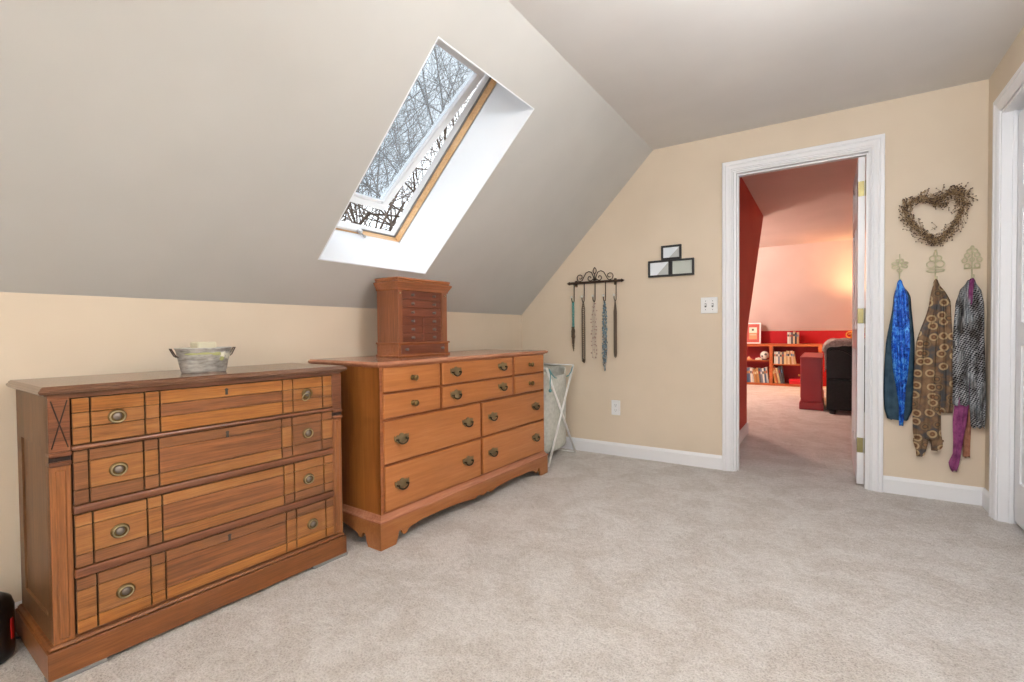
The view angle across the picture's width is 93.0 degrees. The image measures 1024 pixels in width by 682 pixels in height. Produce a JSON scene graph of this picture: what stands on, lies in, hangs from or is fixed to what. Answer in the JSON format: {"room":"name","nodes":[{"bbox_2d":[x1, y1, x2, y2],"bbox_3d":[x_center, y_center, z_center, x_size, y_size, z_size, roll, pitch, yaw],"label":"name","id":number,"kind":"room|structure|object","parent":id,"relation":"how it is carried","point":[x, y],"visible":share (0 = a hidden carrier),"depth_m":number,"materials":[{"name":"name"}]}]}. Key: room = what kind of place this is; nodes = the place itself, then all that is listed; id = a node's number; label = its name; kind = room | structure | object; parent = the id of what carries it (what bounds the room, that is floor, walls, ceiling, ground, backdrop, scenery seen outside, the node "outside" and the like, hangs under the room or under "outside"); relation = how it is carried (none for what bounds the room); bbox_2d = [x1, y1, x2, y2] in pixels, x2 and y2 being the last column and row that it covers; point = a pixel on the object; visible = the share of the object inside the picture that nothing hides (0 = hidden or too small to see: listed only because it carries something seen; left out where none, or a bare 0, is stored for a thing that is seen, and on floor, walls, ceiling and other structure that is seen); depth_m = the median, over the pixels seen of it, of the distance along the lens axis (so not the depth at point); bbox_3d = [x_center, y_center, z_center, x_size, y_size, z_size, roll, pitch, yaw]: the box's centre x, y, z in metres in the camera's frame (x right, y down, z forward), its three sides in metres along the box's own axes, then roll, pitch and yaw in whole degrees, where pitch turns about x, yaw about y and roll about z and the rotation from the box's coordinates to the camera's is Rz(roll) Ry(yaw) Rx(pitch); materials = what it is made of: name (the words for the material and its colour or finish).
{"room":"bedroom","nodes":[
{"label":"bedroom","id":0,"kind":"room"},
{"bbox_2d":[0,292,521,601],"bbox_3d":[-1.403,0.376,2.035,0.120,1.130,5.300,0,1,33],"label":"wall","id":1,"kind":"structure","parent":0,"point":[42,335],"depth_m":1.88,"materials":[{"name":"beige paint"}]},
{"bbox_2d":[15,600,21,633],"bbox_3d":[-1.342,0.892,2.010,0.013,0.098,5.300,0,1,33],"label":"baseboard","id":2,"kind":"structure","parent":1,"relation":"attached to","point":[18,603],"depth_m":1.58,"materials":[{"name":"white wood"}]},
{"bbox_2d":[0,0,652,314],"bbox_3d":[-0.925,-0.920,1.693,1.643,1.678,5.300,0,1,33],"label":"sloped ceiling","id":3,"kind":"structure","parent":0,"point":[195,150],"depth_m":1.73,"materials":[{"name":"grey paint"}]},
{"bbox_2d":[336,39,496,242],"bbox_3d":[-0.627,-1.034,2.528,0.930,0.931,0.854,0,1,33],"label":"window","id":4,"kind":"structure","parent":3,"relation":"in","point":[483,90],"depth_m":2.79,"materials":[{"name":"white wood"}]},
{"bbox_2d":[318,36,533,273],"bbox_3d":[-0.493,-0.890,2.445,0.982,0.999,0.734,0,1,33],"label":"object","id":5,"kind":"structure","parent":3,"relation":"attached to","point":[503,114],"depth_m":2.70,"materials":[{"name":"white paint"}]},
{"bbox_2d":[0,385,1023,681],"bbox_3d":[2.329,0.945,3.185,5.500,0.120,11.660,0,1,33],"label":"floor","id":6,"kind":"structure","parent":0,"point":[782,566],"depth_m":1.80,"materials":[{"name":"beige carpet"}]},
{"bbox_2d":[0,592,20,664],"bbox_3d":[-1.559,0.847,1.474,0.180,0.214,0.292,0,1,33],"label":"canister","id":7,"kind":"object","parent":6,"relation":"on","point":[8,637],"visible":0.81,"depth_m":1.45,"materials":[{"name":"black plastic"}]},
{"bbox_2d":[6,363,347,681],"bbox_3d":[-1.163,0.530,1.839,0.417,0.827,0.979,0,1,35],"label":"dresser","id":8,"kind":"object","parent":6,"relation":"on","point":[152,503],"visible":1,"depth_m":1.57,"materials":[{"name":"brown wood"}]},
{"bbox_2d":[169,347,235,372],"bbox_3d":[-1.160,0.070,1.829,0.138,0.092,0.224,0,1,35],"label":"tub","id":9,"kind":"object","parent":8,"relation":"on","point":[190,360],"visible":0.99,"depth_m":1.77,"materials":[{"name":"silver metal"}]},
{"bbox_2d":[190,342,215,347],"bbox_3d":[-1.162,0.057,1.829,0.064,0.108,0.068,0,1,35],"label":"candle","id":10,"kind":"object","parent":9,"relation":"in","point":[192,344],"visible":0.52,"depth_m":1.80,"materials":[{"name":"beige wax"}]},
{"bbox_2d":[308,349,547,550],"bbox_3d":[-0.376,0.496,2.876,0.545,0.838,1.458,0,1,35],"label":"dresser","id":11,"kind":"object","parent":6,"relation":"on","point":[422,436],"visible":0.98,"depth_m":2.42,"materials":[{"name":"brown wood"}]},
{"bbox_2d":[373,276,451,357],"bbox_3d":[-0.545,-0.130,2.727,0.196,0.424,0.416,0,1,35],"label":"jewelry box","id":12,"kind":"object","parent":11,"relation":"on","point":[411,312],"visible":1,"depth_m":2.62,"materials":[{"name":"brown wood"}]},
{"bbox_2d":[544,363,576,466],"bbox_3d":[0.213,0.538,3.757,0.458,0.710,0.481,0,1,33],"label":"laundry hamper","id":13,"kind":"object","parent":6,"relation":"on","point":[555,390],"visible":0.43,"depth_m":3.64,"materials":[{"name":"white fabric"}]},
{"bbox_2d":[747,343,821,386],"bbox_3d":[4.502,0.404,8.408,1.470,0.716,0.259,0,1,33],"label":"bookcase","id":14,"kind":"object","parent":6,"relation":"on","point":[753,350],"visible":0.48,"depth_m":8.34,"materials":[{"name":"orange wood"}]},
{"bbox_2d":[747,323,760,343],"bbox_3d":[4.243,-0.137,8.547,0.250,0.365,0.047,0,1,33],"label":"framed print","id":15,"kind":"object","parent":14,"relation":"on","point":[754,329],"visible":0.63,"depth_m":8.54,"materials":[{"name":"red paper"}]},
{"bbox_2d":[756,367,759,382],"bbox_3d":[4.314,0.594,8.504,0.060,0.254,0.161,0,1,33],"label":"book","id":16,"kind":"object","parent":14,"relation":"on","point":[757,372],"visible":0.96,"depth_m":8.44,"materials":[{"name":"brown paper"}]},
{"bbox_2d":[760,351,768,359],"bbox_3d":[4.380,0.253,8.421,0.140,0.155,0.152,0,1,33],"label":"ball","id":17,"kind":"object","parent":14,"relation":"on","point":[764,355],"visible":1,"depth_m":8.38,"materials":[{"name":"grey"}]},
{"bbox_2d":[765,367,768,382],"bbox_3d":[4.433,0.586,8.427,0.054,0.271,0.161,0,1,33],"label":"book","id":18,"kind":"object","parent":14,"relation":"on","point":[766,368],"visible":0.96,"depth_m":8.36,"materials":[{"name":"grey paper"}]},
{"bbox_2d":[773,366,777,382],"bbox_3d":[4.543,0.577,8.355,0.087,0.290,0.161,0,1,33],"label":"book","id":19,"kind":"object","parent":14,"relation":"on","point":[774,369],"visible":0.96,"depth_m":8.29,"materials":[{"name":"brown paper"}]},
{"bbox_2d":[775,367,779,382],"bbox_3d":[4.571,0.591,8.337,0.076,0.262,0.161,0,1,33],"label":"book","id":20,"kind":"object","parent":14,"relation":"on","point":[777,372],"visible":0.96,"depth_m":8.27,"materials":[{"name":"brown paper"}]},
{"bbox_2d":[778,366,781,383],"bbox_3d":[4.598,0.580,8.319,0.071,0.285,0.161,0,1,33],"label":"book","id":21,"kind":"object","parent":14,"relation":"on","point":[779,369],"visible":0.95,"depth_m":8.26,"materials":[{"name":"grey paper"}]},
{"bbox_2d":[780,366,784,383],"bbox_3d":[4.626,0.575,8.301,0.062,0.294,0.161,0,1,33],"label":"book","id":22,"kind":"object","parent":14,"relation":"on","point":[781,367],"visible":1,"depth_m":8.24,"materials":[{"name":"grey paper"}]},
{"bbox_2d":[792,351,795,363],"bbox_3d":[4.768,0.282,8.202,0.058,0.218,0.161,0,1,33],"label":"book","id":23,"kind":"object","parent":14,"relation":"on","point":[793,352],"visible":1,"depth_m":8.14,"materials":[{"name":"brown paper"}]},
{"bbox_2d":[789,378,799,383],"bbox_3d":[4.825,0.683,8.199,0.246,0.080,0.186,0,1,33],"label":"storage box","id":24,"kind":"object","parent":14,"relation":"on","point":[791,380],"visible":0.58,"depth_m":8.15,"materials":[{"name":"red"}]},
{"bbox_2d":[798,352,823,410],"bbox_3d":[3.927,0.493,6.356,0.266,0.628,1.352,0,1,33],"label":"base cabinet","id":25,"kind":"object","parent":6,"relation":"on","point":[811,364],"visible":1,"depth_m":5.80,"materials":[{"name":"red paint"}]},
{"bbox_2d":[826,346,864,413],"bbox_3d":[4.100,0.421,5.614,0.780,0.800,0.816,0,1,33],"label":"armchair","id":26,"kind":"object","parent":6,"relation":"on","point":[838,359],"visible":0.43,"depth_m":5.43,"materials":[{"name":"black leather"}]},
{"bbox_2d":[822,338,864,371],"bbox_3d":[3.870,0.167,5.408,0.706,0.404,0.306,0,1,33],"label":"throw blanket","id":27,"kind":"object","parent":26,"relation":"on","point":[832,342],"visible":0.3,"depth_m":5.42,"materials":[{"name":"beige fabric"}]},
{"bbox_2d":[739,177,762,430],"bbox_3d":[2.181,-0.288,4.605,0.100,2.292,2.706,0,1,33],"label":"wall","id":28,"kind":"structure","parent":0,"point":[751,217],"depth_m":4.46,"materials":[{"name":"red paint"}]},
{"bbox_2d":[739,423,747,444],"bbox_3d":[1.855,0.824,4.004,0.013,0.098,1.295,0,1,33],"label":"baseboard","id":29,"kind":"structure","parent":28,"relation":"attached to","point":[743,432],"depth_m":4.28,"materials":[{"name":"white wood"}]},
{"bbox_2d":[522,79,988,487],"bbox_3d":[1.353,-0.408,3.457,3.197,2.592,0.115,0,1,33],"label":"wall","id":30,"kind":"structure","parent":0,"point":[665,375],"depth_m":3.42,"materials":[{"name":"beige paint"}]},
{"bbox_2d":[567,267,623,302],"bbox_3d":[0.640,-0.442,3.803,0.490,0.278,0.078,0,1,33],"label":"rack","id":31,"kind":"object","parent":30,"relation":"attached to","point":[615,280],"visible":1,"depth_m":3.81,"materials":[{"name":"brown metal"}]},
{"bbox_2d":[571,303,574,350],"bbox_3d":[0.492,-0.115,3.904,0.036,0.397,0.015,0,1,33],"label":"necklace","id":32,"kind":"object","parent":31,"relation":"hanging from","point":[572,327],"visible":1,"depth_m":3.90,"materials":[{"name":"teal"}]},
{"bbox_2d":[581,302,585,362],"bbox_3d":[0.567,-0.069,3.855,0.034,0.489,0.013,0,1,33],"label":"necklace","id":33,"kind":"object","parent":31,"relation":"hanging from","point":[582,310],"visible":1,"depth_m":3.85,"materials":[{"name":"brown metal"}]},
{"bbox_2d":[590,303,596,357],"bbox_3d":[0.642,-0.083,3.807,0.060,0.453,0.010,0,1,33],"label":"necklace","id":34,"kind":"object","parent":31,"relation":"hanging from","point":[594,310],"visible":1,"depth_m":3.81,"materials":[{"name":"beige"}]},
{"bbox_2d":[602,300,607,369],"bbox_3d":[0.719,-0.041,3.759,0.049,0.550,0.015,0,1,33],"label":"necklace","id":35,"kind":"object","parent":31,"relation":"hanging from","point":[604,308],"visible":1,"depth_m":3.76,"materials":[{"name":"blue stone"}]},
{"bbox_2d":[613,300,616,357],"bbox_3d":[0.790,-0.091,3.712,0.026,0.444,0.009,0,1,33],"label":"necklace","id":36,"kind":"object","parent":31,"relation":"hanging from","point":[615,308],"visible":1,"depth_m":3.71,"materials":[{"name":"brown"}]},
{"bbox_2d":[611,400,619,414],"bbox_3d":[0.804,0.516,3.763,0.072,0.116,0.009,0,1,33],"label":"wall outlet","id":37,"kind":"object","parent":30,"relation":"attached to","point":[615,404],"visible":1,"depth_m":3.76,"materials":[{"name":"white plastic"}]},
{"bbox_2d":[561,436,721,469],"bbox_3d":[0.770,0.838,3.791,1.624,0.098,0.013,0,1,33],"label":"baseboard","id":38,"kind":"structure","parent":30,"relation":"attached to","point":[704,460],"depth_m":3.63,"materials":[{"name":"white wood"}]},
{"bbox_2d":[648,244,693,277],"bbox_3d":[1.145,-0.580,3.505,0.325,0.223,0.021,0,1,33],"label":"picture frame","id":39,"kind":"object","parent":30,"relation":"attached to","point":[671,263],"visible":1,"depth_m":3.50,"materials":[{"name":"black wood"}]},
{"bbox_2d":[650,262,667,275],"bbox_3d":[1.079,-0.528,3.554,0.136,0.095,0.004,0,1,33],"label":"picture","id":40,"kind":"object","parent":39,"relation":"attached to","point":[656,268],"depth_m":3.55,"materials":[{"name":"white paper"}]},
{"bbox_2d":[663,246,678,257],"bbox_3d":[1.151,-0.640,3.504,0.117,0.077,0.004,0,1,33],"label":"picture","id":41,"kind":"object","parent":39,"relation":"on","point":[668,251],"depth_m":3.50,"materials":[{"name":"white paper"}]},
{"bbox_2d":[673,260,691,273],"bbox_3d":[1.216,-0.528,3.465,0.138,0.095,0.004,0,1,33],"label":"picture","id":42,"kind":"object","parent":39,"relation":"attached to","point":[679,266],"depth_m":3.46,"materials":[{"name":"grey paper"}]},
{"bbox_2d":[701,297,717,313],"bbox_3d":[1.369,-0.248,3.373,0.111,0.112,0.016,0,1,33],"label":"light switch","id":43,"kind":"object","parent":30,"relation":"attached to","point":[708,304],"visible":1,"depth_m":3.37,"materials":[{"name":"white plastic"}]},
{"bbox_2d":[722,133,884,491],"bbox_3d":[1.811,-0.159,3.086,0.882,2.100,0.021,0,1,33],"label":"trim","id":44,"kind":"structure","parent":30,"relation":"attached to","point":[875,143],"depth_m":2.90,"materials":[{"name":"white wood"}]},
{"bbox_2d":[852,156,865,483],"bbox_3d":[2.337,-0.126,3.225,0.100,1.992,0.738,0,1,33],"label":"door","id":45,"kind":"structure","parent":30,"relation":"in","point":[859,185],"depth_m":2.97,"materials":[{"name":"white wood"}]},
{"bbox_2d":[891,254,907,279],"bbox_3d":[2.229,-0.414,2.789,0.078,0.174,0.048,0,1,33],"label":"wall hook","id":46,"kind":"object","parent":30,"relation":"attached to","point":[899,260],"visible":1,"depth_m":2.80,"materials":[{"name":"beige metal"}]},
{"bbox_2d":[883,280,914,425],"bbox_3d":[2.221,0.068,2.783,0.141,0.839,0.047,0,1,33],"label":"scarf","id":47,"kind":"object","parent":46,"relation":"hanging from","point":[900,345],"visible":1,"depth_m":2.77,"materials":[{"name":"blue fabric"}]},
{"bbox_2d":[883,475,983,505],"bbox_3d":[2.377,0.844,2.750,0.441,0.098,0.013,0,1,33],"label":"baseboard","id":48,"kind":"structure","parent":30,"relation":"attached to","point":[950,492],"depth_m":2.74,"materials":[{"name":"white wood"}]},
{"bbox_2d":[926,250,944,278],"bbox_3d":[2.362,-0.419,2.703,0.081,0.186,0.048,0,1,33],"label":"wall hook","id":49,"kind":"object","parent":30,"relation":"attached to","point":[937,255],"visible":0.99,"depth_m":2.72,"materials":[{"name":"beige metal"}]},
{"bbox_2d":[912,279,952,456],"bbox_3d":[2.349,0.156,2.702,0.184,0.999,0.047,0,1,33],"label":"scarf","id":50,"kind":"object","parent":49,"relation":"hanging from","point":[933,375],"visible":1,"depth_m":2.70,"materials":[{"name":"brown fabric"}]},
{"bbox_2d":[898,182,977,245],"bbox_3d":[2.354,-0.695,2.690,0.337,0.344,0.070,0,1,37],"label":"heart wreath","id":51,"kind":"object","parent":30,"relation":"attached to","point":[936,200],"visible":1,"depth_m":2.69,"materials":[{"name":"brown plant"}]},
{"bbox_2d":[961,245,982,278],"bbox_3d":[2.489,-0.422,2.621,0.087,0.193,0.048,0,1,33],"label":"wall hook","id":52,"kind":"object","parent":30,"relation":"attached to","point":[972,252],"visible":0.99,"depth_m":2.63,"materials":[{"name":"beige metal"}]},
{"bbox_2d":[948,278,974,471],"bbox_3d":[2.450,0.191,2.644,0.099,1.058,0.036,0,1,33],"label":"scarf","id":53,"kind":"object","parent":52,"relation":"hanging from","point":[961,414],"visible":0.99,"depth_m":2.65,"materials":[{"name":"purple fabric"}]},
{"bbox_2d":[952,280,985,428],"bbox_3d":[2.473,0.070,2.624,0.137,0.801,0.040,0,1,36],"label":"scarf","id":54,"kind":"object","parent":52,"relation":"hanging from","point":[968,353],"visible":1,"depth_m":2.62,"materials":[{"name":"grey fabric"}]},
{"bbox_2d":[508,0,1023,149],"bbox_3d":[0.410,-1.404,0.816,1.938,0.120,5.300,0,1,33],"label":"ceiling","id":55,"kind":"structure","parent":0,"point":[677,72],"depth_m":2.32,"materials":[{"name":"paint"}]},
{"bbox_2d":[742,157,865,247],"bbox_3d":[3.211,-1.509,5.360,6.400,0.100,5.145,0,1,33],"label":"ceiling","id":56,"kind":"structure","parent":0,"point":[809,204],"depth_m":5.12,"materials":[{"name":"paint"}]},
{"bbox_2d":[748,238,865,330],"bbox_3d":[4.859,-0.896,7.911,6.400,1.458,0.900,0,1,33],"label":"wall","id":57,"kind":"structure","parent":0,"point":[808,286],"depth_m":7.91,"materials":[{"name":"paint"}]},
{"bbox_2d":[761,330,864,385],"bbox_3d":[5.087,0.289,8.270,6.400,0.940,0.100,0,1,33],"label":"wall","id":58,"kind":"structure","parent":0,"point":[774,337],"depth_m":8.23,"materials":[{"name":"red paint"}]},
{"bbox_2d":[985,26,1023,490],"bbox_3d":[1.167,-0.195,0.357,0.120,2.292,5.300,0,1,33],"label":"wall","id":59,"kind":"structure","parent":0,"point":[1012,60],"depth_m":2.56,"materials":[{"name":"beige paint"}]},
{"bbox_2d":[982,488,988,512],"bbox_3d":[2.512,0.847,2.565,0.013,0.098,0.178,0,1,33],"label":"baseboard","id":60,"kind":"structure","parent":59,"relation":"attached to","point":[985,493],"depth_m":2.57,"materials":[{"name":"white wood"}]},
{"bbox_2d":[988,62,1023,519],"bbox_3d":[1.925,-0.134,1.658,0.021,2.105,1.944,0,1,33],"label":"trim","id":61,"kind":"structure","parent":59,"relation":"attached to","point":[1016,82],"depth_m":2.43,"materials":[{"name":"white wood"}]},
{"bbox_2d":[997,84,1023,523],"bbox_3d":[1.983,-0.096,1.622,0.124,2.030,1.805,0,1,33],"label":"trim","id":62,"kind":"structure","parent":59,"relation":"attached to","point":[1006,374],"depth_m":2.39,"materials":[{"name":"white wood"}]},
{"bbox_2d":[1014,109,1023,529],"bbox_3d":[2.225,-0.098,1.980,0.030,1.975,0.900,0,1,33],"label":"door","id":63,"kind":"structure","parent":59,"relation":"in","point":[1019,377],"depth_m":2.32,"materials":[{"name":"white wood"}]},
{"label":"outside","id":64,"kind":"structure","parent":0,"visible":0},
{"bbox_3d":[-2.841,3.934,18.130,100.000,0.200,100.000,0,1,33],"label":"ground","id":65,"kind":"structure","parent":64,"visible":0},
{"bbox_2d":[343,96,435,222],"bbox_3d":[-6.923,-3.245,14.546,10.668,14.371,14.687,-1,1,-4],"label":"bare tree","id":66,"kind":"object","parent":65,"relation":"on","point":[408,96],"visible":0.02,"depth_m":10.01,"materials":[{"name":"grey plant"}]},
{"bbox_2d":[341,88,452,230],"bbox_3d":[-5.418,-2.114,9.979,12.020,12.266,11.003,0,1,9],"label":"bare tree","id":67,"kind":"object","parent":65,"relation":"on","point":[372,211],"visible":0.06,"depth_m":11.24,"materials":[{"name":"grey plant"}]},
{"bbox_2d":[342,49,464,230],"bbox_3d":[-4.201,-2.013,12.434,11.683,11.944,10.518,-1,1,-40],"label":"bare tree","id":68,"kind":"object","parent":65,"relation":"on","point":[390,132],"visible":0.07,"depth_m":12.54,"materials":[{"name":"grey plant"}]},
{"bbox_2d":[341,46,476,229],"bbox_3d":[-3.378,-1.775,11.426,10.186,11.493,11.445,0,1,3],"label":"bare tree","id":69,"kind":"object","parent":65,"relation":"on","point":[349,219],"visible":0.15,"depth_m":9.04,"materials":[{"name":"grey plant"}]},
{"bbox_2d":[343,45,474,229],"bbox_3d":[-2.349,-3.651,14.751,13.677,15.092,14.278,-1,1,-35],"label":"bare tree","id":70,"kind":"object","parent":65,"relation":"on","point":[426,83],"visible":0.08,"depth_m":11.89,"materials":[{"name":"grey plant"}]},
{"bbox_2d":[343,53,476,227],"bbox_3d":[-4.537,-3.164,15.797,14.356,14.117,10.801,-1,1,-12],"label":"bare tree","id":71,"kind":"object","parent":65,"relation":"on","point":[392,170],"visible":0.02,"depth_m":15.33,"materials":[{"name":"grey plant"}]},
{"bbox_2d":[354,47,478,226],"bbox_3d":[-0.398,-2.457,11.298,11.264,12.807,10.072,0,1,29],"label":"bare tree","id":72,"kind":"object","parent":65,"relation":"on","point":[450,124],"visible":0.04,"depth_m":10.44,"materials":[{"name":"grey plant"}]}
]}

